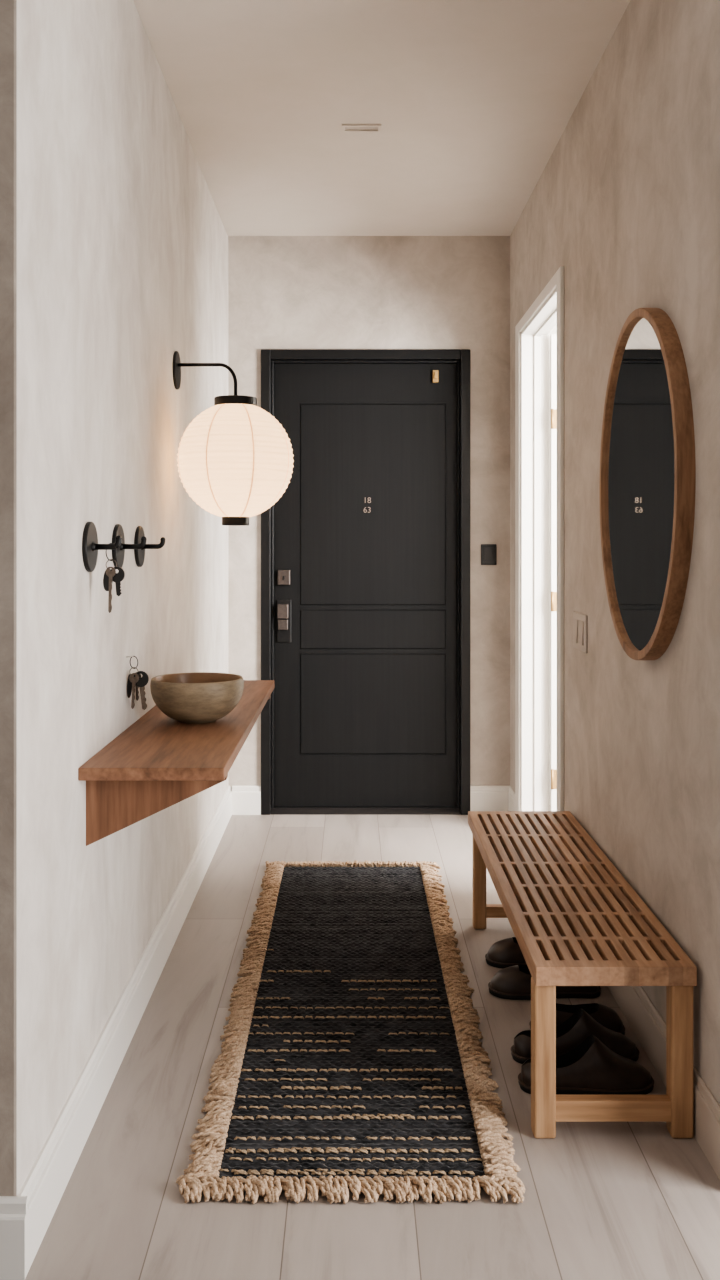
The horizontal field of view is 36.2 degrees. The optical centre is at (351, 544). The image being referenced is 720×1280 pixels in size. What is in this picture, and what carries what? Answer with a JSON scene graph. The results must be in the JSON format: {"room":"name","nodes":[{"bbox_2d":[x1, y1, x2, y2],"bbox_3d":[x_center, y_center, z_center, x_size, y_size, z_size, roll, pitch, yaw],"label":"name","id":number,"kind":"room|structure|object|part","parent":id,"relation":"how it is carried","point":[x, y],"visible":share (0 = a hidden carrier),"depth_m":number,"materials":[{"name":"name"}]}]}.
{"room":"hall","nodes":[
{"label":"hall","id":0,"kind":"room"},
{"bbox_2d":[0,0,227,1195],"bbox_3d":[-0.650,-0.093,3.593,0.150,2.688,3.406,0,0,0],"label":"wall","id":1,"kind":"structure","parent":0,"point":[114,237],"depth_m":2.36,"materials":[{"name":"paint"}]},
{"bbox_2d":[82,522,121,571],"bbox_3d":[-0.538,0.004,2.396,0.074,0.110,0.110,0,0,0],"label":"wall hook","id":2,"kind":"object","parent":1,"relation":"attached to","point":[90,546],"visible":1,"depth_m":2.39,"materials":[{"name":"black metal"}]},
{"bbox_3d":[-0.570,0.004,2.396,0.010,0.110,0.110,0,0,0],"label":"plate","id":3,"kind":"part","parent":2,"relation":"part of","materials":[{"name":"black metal"}]},
{"bbox_2d":[103,543,124,612],"bbox_3d":[-0.520,0.072,2.395,0.049,0.152,0.021,0,0,13],"label":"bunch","id":4,"kind":"object","parent":2,"relation":"hanging from","point":[110,575],"visible":1,"depth_m":2.39,"materials":[{"name":"black metal"}]},
{"bbox_2d":[18,786,231,1271],"bbox_3d":[-0.566,1.185,3.503,0.018,0.132,3.226,0,0,0],"label":"baseboard","id":5,"kind":"structure","parent":1,"relation":"attached to","point":[45,1185],"depth_m":2.51,"materials":[{"name":"white paint"}]},
{"bbox_2d":[112,524,146,567],"bbox_3d":[-0.538,0.004,2.685,0.074,0.110,0.110,0,0,0],"label":"wall hook","id":6,"kind":"object","parent":1,"relation":"attached to","point":[118,530],"visible":0.84,"depth_m":2.68,"materials":[{"name":"black metal"}]},
{"bbox_3d":[-0.570,0.004,2.685,0.010,0.110,0.110,0,0,0],"label":"plate","id":7,"kind":"part","parent":6,"relation":"part of","materials":[{"name":"black metal"}]},
{"bbox_2d":[134,526,165,566],"bbox_3d":[-0.538,0.004,2.956,0.074,0.110,0.110,0,0,0],"label":"wall hook","id":8,"kind":"object","parent":1,"relation":"attached to","point":[139,554],"visible":0.88,"depth_m":2.95,"materials":[{"name":"black metal"}]},
{"bbox_3d":[-0.570,0.004,2.956,0.010,0.110,0.110,0,0,0],"label":"plate","id":9,"kind":"part","parent":8,"relation":"part of","materials":[{"name":"black metal"}]},
{"bbox_2d":[78,680,274,845],"bbox_3d":[-0.421,0.559,3.059,0.307,0.182,1.502,0,0,0],"label":"wall shelf","id":10,"kind":"object","parent":1,"relation":"attached to","point":[159,761],"visible":0.84,"depth_m":2.38,"materials":[{"name":"brown wood"}]},
{"bbox_2d":[150,672,243,723],"bbox_3d":[-0.412,0.410,2.930,0.247,0.115,0.247,0,0,0],"label":"stoneware bowl","id":11,"kind":"object","parent":10,"relation":"on","point":[194,697],"visible":1,"depth_m":2.84,"materials":[{"name":"ceramic"}]},
{"bbox_2d":[173,351,293,525],"bbox_3d":[-0.378,-0.346,3.470,0.401,0.570,0.380,0,0,0],"label":"lantern sconce","id":12,"kind":"object","parent":1,"relation":"attached to","point":[235,460],"visible":1,"depth_m":3.34,"materials":[{"name":"white paper"}]},
{"bbox_3d":[-0.571,-0.569,3.585,0.009,0.124,0.124,0,0,0],"label":"wall plate","id":13,"kind":"part","parent":12,"relation":"part of","materials":[{"name":"black metal"}]},
{"bbox_3d":[-0.466,-0.518,3.526,0.238,0.150,0.011,0,0,30],"label":"arm","id":14,"kind":"part","parent":12,"relation":"part of","materials":[{"name":"black metal"}]},
{"bbox_3d":[-0.367,-0.263,3.470,0.367,0.352,0.367,0,0,0],"label":"lamp shade","id":15,"kind":"part","parent":12,"relation":"part of","materials":[{"name":"paper"}]},
{"bbox_3d":[-0.564,0.284,2.800,0.022,0.003,0.002,0,0,0],"label":"nail","id":16,"kind":"object","parent":1,"relation":"attached to","visible":0},
{"bbox_2d":[127,656,148,709],"bbox_3d":[-0.546,0.351,2.802,0.056,0.138,0.026,0,0,0],"label":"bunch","id":17,"kind":"object","parent":16,"relation":"hanging from","point":[134,679],"visible":1,"depth_m":2.80,"materials":[{"name":"black metal"}]},
{"bbox_2d":[228,236,509,790],"bbox_3d":[0.133,-0.093,5.206,1.415,2.688,0.180,0,0,0],"label":"wall","id":18,"kind":"structure","parent":0,"point":[285,292],"depth_m":5.12,"materials":[{"name":"paint"}]},
{"bbox_2d":[232,786,260,814],"bbox_3d":[-0.490,1.185,5.107,0.134,0.132,0.018,0,0,0],"label":"baseboard","id":19,"kind":"structure","parent":18,"relation":"attached to","point":[246,800],"depth_m":5.10,"materials":[{"name":"white paint"}]},
{"bbox_2d":[274,364,456,805],"bbox_3d":[0.063,0.186,5.146,0.854,2.069,0.090,0,0,0],"label":"door","id":20,"kind":"structure","parent":18,"relation":"in","point":[365,519],"depth_m":5.15,"materials":[{"name":"black paint"}]},
{"bbox_3d":[-0.317,0.356,5.142,0.067,0.200,0.008,0,0,0],"label":"handle plate","id":21,"kind":"part","parent":20,"relation":"part of","materials":[{"name":"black metal"}]},
{"bbox_2d":[261,349,469,814],"bbox_3d":[0.063,0.172,5.182,0.972,2.158,0.168,0,0,0],"label":"door frame","id":22,"kind":"structure","parent":18,"relation":"attached to","point":[269,357],"depth_m":5.10,"materials":[{"name":"black paint"}]},
{"bbox_2d":[481,544,495,564],"bbox_3d":[0.635,0.045,5.110,0.072,0.097,0.012,0,0,0],"label":"wall switch","id":23,"kind":"object","parent":18,"relation":"attached to","point":[488,551],"visible":1,"depth_m":5.11,"materials":[{"name":"black plastic"}]},
{"bbox_2d":[470,786,509,810],"bbox_3d":[0.642,1.185,5.107,0.186,0.132,0.018,0,0,0],"label":"baseboard","id":24,"kind":"structure","parent":18,"relation":"attached to","point":[482,798],"depth_m":5.10,"materials":[{"name":"white paint"}]},
{"bbox_2d":[25,805,719,1279],"bbox_3d":[0.100,1.281,1.900,6.200,0.060,7.000,0,0,0],"label":"floor","id":25,"kind":"structure","parent":0,"point":[602,1200],"depth_m":2.15,"materials":[{"name":"beige wood"}]},
{"bbox_2d":[176,860,524,1203],"bbox_3d":[0.000,1.236,3.189,0.687,0.030,2.221,0,0,0],"label":"runner rug","id":26,"kind":"object","parent":25,"relation":"on","point":[353,1057],"visible":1,"depth_m":2.65,"materials":[{"name":"fabric"}]},
{"bbox_2d":[271,806,460,814],"bbox_3d":[0.063,1.239,5.185,0.882,0.024,0.162,0,0,0],"label":"threshold","id":27,"kind":"object","parent":25,"relation":"on","point":[277,810],"visible":0.58,"depth_m":5.12,"materials":[{"name":"grey metal"}]},
{"bbox_2d":[485,937,526,968],"bbox_3d":[0.552,1.213,3.299,0.303,0.076,0.113,0,0,0],"label":"loafer","id":28,"kind":"object","parent":25,"relation":"on","point":[504,953],"visible":0.43,"depth_m":3.26,"materials":[{"name":"brown leather"}]},
{"bbox_2d":[488,965,600,999],"bbox_3d":[0.538,1.213,3.079,0.311,0.076,0.115,0,0,0],"label":"loafer","id":29,"kind":"object","parent":25,"relation":"on","point":[512,982],"visible":0.59,"depth_m":3.04,"materials":[{"name":"brown leather"}]},
{"bbox_2d":[511,1009,638,1063],"bbox_3d":[0.545,1.194,2.692,0.312,0.114,0.109,0,0,0],"label":"shoe","id":30,"kind":"object","parent":25,"relation":"on","point":[571,1033],"visible":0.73,"depth_m":2.66,"materials":[{"name":"brown leather"}]},
{"bbox_2d":[529,1003,624,1034],"bbox_3d":[0.578,1.213,2.823,0.241,0.076,0.101,0,0,0],"label":"shoe","id":31,"kind":"object","parent":25,"relation":"on","point":[606,1016],"visible":0.42,"depth_m":2.80,"materials":[{"name":"brown leather"}]},
{"bbox_2d":[468,811,696,1138],"bbox_3d":[0.552,1.067,2.974,0.339,0.369,1.347,0,0,0],"label":"slatted bench","id":32,"kind":"object","parent":25,"relation":"on","point":[574,919],"visible":1,"depth_m":2.46,"materials":[{"name":"brown wood"}]},
{"bbox_3d":[0.417,1.087,3.598,0.042,0.328,0.042,0,0,0],"label":"leg","id":33,"kind":"part","parent":32,"relation":"part of","materials":[{"name":"brown wood"}]},
{"bbox_3d":[0.406,1.087,2.337,0.047,0.328,0.047,0,0,0],"label":"leg","id":34,"kind":"part","parent":32,"relation":"part of","materials":[{"name":"brown wood"}]},
{"bbox_3d":[0.553,0.902,2.974,0.338,0.041,1.347,0,0,0],"label":"seat","id":35,"kind":"part","parent":32,"relation":"part of","materials":[{"name":"brown wood"}]},
{"bbox_3d":[0.697,1.087,2.337,0.047,0.328,0.047,0,0,0],"label":"leg","id":36,"kind":"part","parent":32,"relation":"part of","materials":[{"name":"brown wood"}]},
{"bbox_2d":[518,1035,653,1093],"bbox_3d":[0.541,1.194,2.546,0.311,0.114,0.113,0,0,0],"label":"shoe","id":37,"kind":"object","parent":25,"relation":"on","point":[591,1067],"visible":0.78,"depth_m":2.51,"materials":[{"name":"brown leather"}]},
{"bbox_2d":[133,0,630,235],"bbox_3d":[0.100,-1.467,1.900,6.200,0.060,7.000,0,0,0],"label":"ceiling","id":38,"kind":"structure","parent":0,"point":[472,101],"depth_m":3.56,"materials":[{"name":"paint"}]},
{"bbox_2d":[342,124,380,131],"bbox_3d":[0.033,-1.434,3.785,0.134,0.006,0.060,0,0,0],"label":"ceiling vent","id":39,"kind":"object","parent":38,"relation":"in","point":[345,127],"visible":1,"depth_m":3.78,"materials":[{"name":"metal"}]},
{"bbox_2d":[549,325,556,804],"bbox_3d":[2.020,-0.093,3.900,2.360,2.688,3.000,0,0,0],"label":"wall","id":40,"kind":"structure","parent":0,"point":[554,330],"depth_m":5.30,"materials":[{"name":"white paint"}]},
{"bbox_2d":[510,0,719,1104],"bbox_3d":[0.787,-0.093,3.618,0.105,2.688,2.996,0,0,0],"label":"wall","id":41,"kind":"structure","parent":0,"point":[626,199],"depth_m":2.78,"materials":[{"name":"paint"}]},
{"bbox_2d":[508,786,514,810],"bbox_3d":[0.730,1.185,4.981,0.011,0.132,0.233,0,0,0],"label":"baseboard","id":42,"kind":"structure","parent":41,"relation":"attached to","point":[511,794],"depth_m":5.02,"materials":[{"name":"white paint"}]},
{"bbox_2d":[515,266,563,810],"bbox_3d":[0.787,0.142,4.335,0.133,2.217,1.050,0,0,0],"label":"door frame","id":43,"kind":"structure","parent":41,"relation":"attached to","point":[534,337],"depth_m":4.75,"materials":[{"name":"white paint"}]},
{"bbox_2d":[550,334,556,810],"bbox_3d":[1.261,0.171,4.719,0.822,2.144,0.047,0,0,0],"label":"door","id":44,"kind":"structure","parent":41,"relation":"in","point":[553,337],"depth_m":4.71,"materials":[{"name":"white paint"}]},
{"bbox_2d":[573,611,587,652],"bbox_3d":[0.729,0.278,3.530,0.013,0.118,0.200,0,0,0],"label":"light switch","id":45,"kind":"object","parent":41,"relation":"attached to","point":[580,621],"visible":1,"depth_m":3.49,"materials":[{"name":"beige plastic"}]},
{"bbox_2d":[599,308,695,659],"bbox_3d":[0.715,-0.148,2.724,0.040,0.864,0.742,0,0,0],"label":"wall mirror","id":46,"kind":"object","parent":41,"relation":"attached to","point":[647,479],"visible":1,"depth_m":2.63,"materials":[{"name":"brown wood"}]},
{"bbox_2d":[605,317,673,650],"bbox_3d":[0.706,-0.148,2.724,0.001,0.822,0.700,0,0,0],"label":"mirror glass","id":47,"kind":"object","parent":46,"relation":"attached to","point":[639,460],"depth_m":2.70,"materials":[{"name":"black mirror"}]},
{"bbox_2d":[608,986,719,1179],"bbox_3d":[0.730,1.185,2.962,0.011,0.132,1.685,0,0,0],"label":"baseboard","id":48,"kind":"structure","parent":41,"relation":"attached to","point":[640,1012],"depth_m":2.58,"materials":[{"name":"beige paint"}]},
{"bbox_3d":[-1.862,-0.093,1.950,2.275,2.688,0.120,0,0,0],"label":"wall","id":49,"kind":"structure","parent":0,"visible":0},
{"bbox_2d":[0,1196,27,1279],"bbox_3d":[-1.778,1.185,1.881,2.443,0.132,0.018,0,0,0],"label":"baseboard","id":50,"kind":"structure","parent":49,"relation":"attached to","point":[13,1209],"depth_m":1.87,"materials":[{"name":"white paint"}]}
]}

